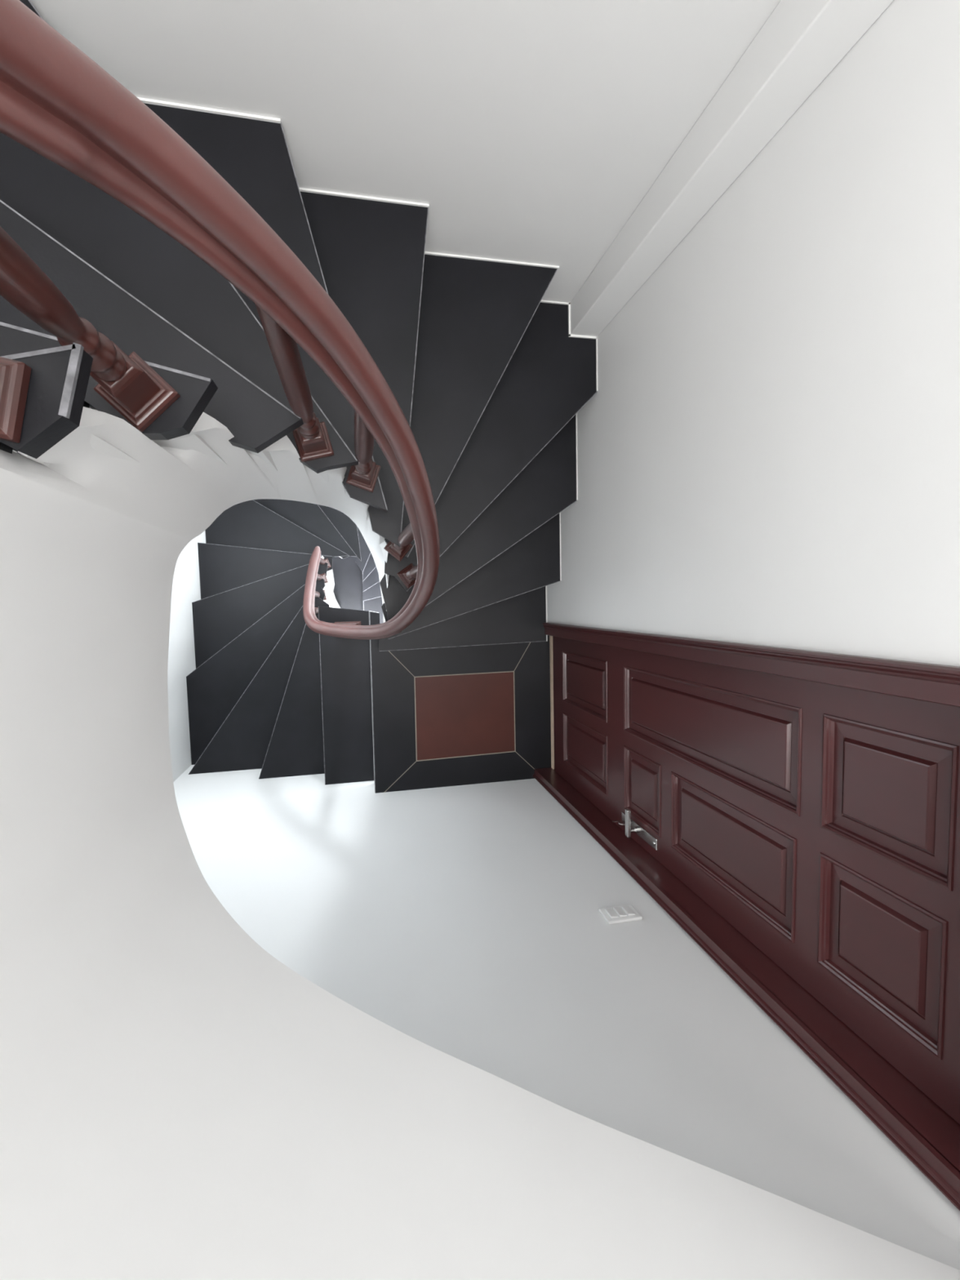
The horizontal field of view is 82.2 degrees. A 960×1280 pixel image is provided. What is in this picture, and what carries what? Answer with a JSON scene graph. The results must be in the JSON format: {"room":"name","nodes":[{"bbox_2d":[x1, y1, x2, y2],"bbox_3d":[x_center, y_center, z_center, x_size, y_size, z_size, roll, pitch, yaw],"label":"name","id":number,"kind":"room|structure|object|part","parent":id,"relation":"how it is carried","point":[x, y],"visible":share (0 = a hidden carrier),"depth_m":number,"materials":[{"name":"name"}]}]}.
{"room":"stairwell","nodes":[
{"label":"stairwell","id":0,"kind":"room"},
{"bbox_2d":[167,530,205,782],"bbox_3d":[-1.461,-0.142,1.693,0.120,8.532,1.954,-2,94,-12],"label":"wall","id":1,"kind":"structure","parent":0,"point":[186,579],"depth_m":3.12,"materials":[{"name":"white paint"}]},
{"bbox_2d":[332,556,363,610],"bbox_3d":[-1.375,-0.458,6.036,1.863,0.050,1.954,-2,94,-12],"label":"floor","id":2,"kind":"structure","parent":0,"point":[348,575],"depth_m":5.99,"materials":[{"name":"grey paint"}]},
{"bbox_2d":[186,498,373,784],"bbox_3d":[-1.403,-0.333,4.314,1.089,3.316,1.954,-2,94,-12],"label":"staircase","id":3,"kind":"structure","parent":2,"relation":"on","point":[269,692],"depth_m":3.22,"materials":[{"name":"black paint"}]},
{"bbox_2d":[362,572,382,623],"bbox_3d":[-0.855,-0.468,6.020,0.851,0.196,1.954,-2,94,-12],"label":"floor","id":4,"kind":"structure","parent":0,"point":[375,605],"depth_m":5.87,"materials":[{"name":"grey paint"}]},
{"bbox_2d":[355,527,382,600],"bbox_3d":[-0.780,-0.899,5.421,0.920,0.613,1.012,-2,94,-12],"label":"staircase","id":5,"kind":"structure","parent":4,"relation":"on","point":[371,586],"depth_m":5.27,"materials":[{"name":"grey paint"}]},
{"bbox_2d":[30,0,780,302],"bbox_3d":[-0.514,-1.212,1.823,2.103,8.532,0.120,-2,94,-12],"label":"wall","id":6,"kind":"structure","parent":0,"point":[534,131],"depth_m":1.10,"materials":[{"name":"white paint"}]},
{"bbox_2d":[368,610,551,793],"bbox_3d":[-0.080,0.283,2.816,0.934,0.151,0.886,-2,94,-12],"label":"floor","id":7,"kind":"structure","parent":0,"point":[442,717],"depth_m":2.74,"materials":[{"name":"black tile"}]},
{"bbox_3d":[-0.074,0.376,2.763,0.504,0.030,0.420,-2,94,-12],"label":"inlay panel","id":8,"kind":"part","parent":7,"relation":"part of","materials":[{"name":"brown tile"}]},
{"bbox_2d":[0,0,959,1279],"bbox_3d":[-0.333,-0.126,1.161,1.866,3.322,1.958,-2,94,-12],"label":"staircase","id":9,"kind":"structure","parent":7,"relation":"on","point":[178,1101],"depth_m":0.60,"materials":[{"name":"grey paint"}]},
{"bbox_2d":[0,0,439,639],"bbox_3d":[-0.417,-0.198,1.629,0.554,4.303,0.528,-2,94,-12],"label":"stair railing","id":10,"kind":"object","parent":9,"relation":"attached to","point":[56,102],"visible":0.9,"depth_m":0.44,"materials":[{"name":"brown wood"}]},
{"bbox_2d":[173,764,959,1270],"bbox_3d":[-0.469,0.856,1.972,2.103,8.532,0.120,-2,94,-12],"label":"wall","id":11,"kind":"structure","parent":0,"point":[466,921],"depth_m":1.38,"materials":[{"name":"white paint"}]},
{"bbox_2d":[599,904,642,924],"bbox_3d":[0.409,0.796,1.605,0.104,0.071,0.015,-2,94,-12],"label":"light switch","id":12,"kind":"object","parent":11,"relation":"attached to","point":[627,913],"visible":1,"depth_m":1.59,"materials":[{"name":"white plastic"}]},
{"bbox_2d":[546,0,959,666],"bbox_3d":[0.478,-0.214,2.102,0.120,8.532,1.954,-2,94,-12],"label":"wall","id":13,"kind":"structure","parent":0,"point":[768,438],"depth_m":1.05,"materials":[{"name":"white paint"}]},
{"bbox_2d":[570,0,893,336],"bbox_3d":[0.349,-1.131,2.013,0.102,8.532,0.107,-2,94,-12],"label":"column","id":14,"kind":"structure","parent":13,"relation":"attached to","point":[801,42],"depth_m":1.13,"materials":[{"name":"white paint"}]},
{"bbox_2d":[532,622,959,1210],"bbox_3d":[0.560,0.374,1.765,0.143,2.239,0.802,-2,94,-12],"label":"door","id":15,"kind":"structure","parent":13,"relation":"in","point":[795,813],"depth_m":1.18,"materials":[{"name":"brown wood"}]},
{"bbox_3d":[0.460,0.187,2.397,0.034,0.488,0.242,-2,94,-12],"label":"panel","id":16,"kind":"part","parent":15,"relation":"part of","materials":[{"name":"brown wood"}]},
{"bbox_3d":[0.467,0.483,2.418,0.034,0.488,0.243,-2,94,-12],"label":"panel","id":17,"kind":"part","parent":15,"relation":"part of","materials":[{"name":"brown wood"}]},
{"bbox_3d":[0.535,0.644,1.938,0.042,0.024,0.097,-2,94,-12],"label":"lever","id":18,"kind":"part","parent":15,"relation":"part of","materials":[{"name":"metal"}]},
{"bbox_3d":[0.558,0.669,1.939,0.006,0.250,0.038,-2,94,-12],"label":"lever handle","id":19,"kind":"part","parent":15,"relation":"part of","materials":[{"name":"metal"}]},
{"bbox_3d":[0.574,0.517,1.917,0.034,0.256,0.243,-2,94,-12],"label":"panel","id":20,"kind":"part","parent":15,"relation":"part of","materials":[{"name":"brown wood"}]},
{"bbox_3d":[0.628,0.241,1.612,0.034,0.832,0.242,-2,94,-12],"label":"panel","id":21,"kind":"part","parent":15,"relation":"part of","materials":[{"name":"brown wood"}]},
{"bbox_3d":[0.667,0.546,1.482,0.034,0.506,0.243,-2,94,-12],"label":"panel","id":22,"kind":"part","parent":15,"relation":"part of","materials":[{"name":"brown wood"}]},
{"bbox_3d":[0.760,0.576,1.045,0.034,0.259,0.243,-2,94,-12],"label":"panel","id":23,"kind":"part","parent":15,"relation":"part of","materials":[{"name":"brown wood"}]},
{"bbox_3d":[0.754,0.281,1.021,0.034,0.264,0.242,-2,94,-12],"label":"panel","id":24,"kind":"part","parent":15,"relation":"part of","materials":[{"name":"brown wood"}]}
]}

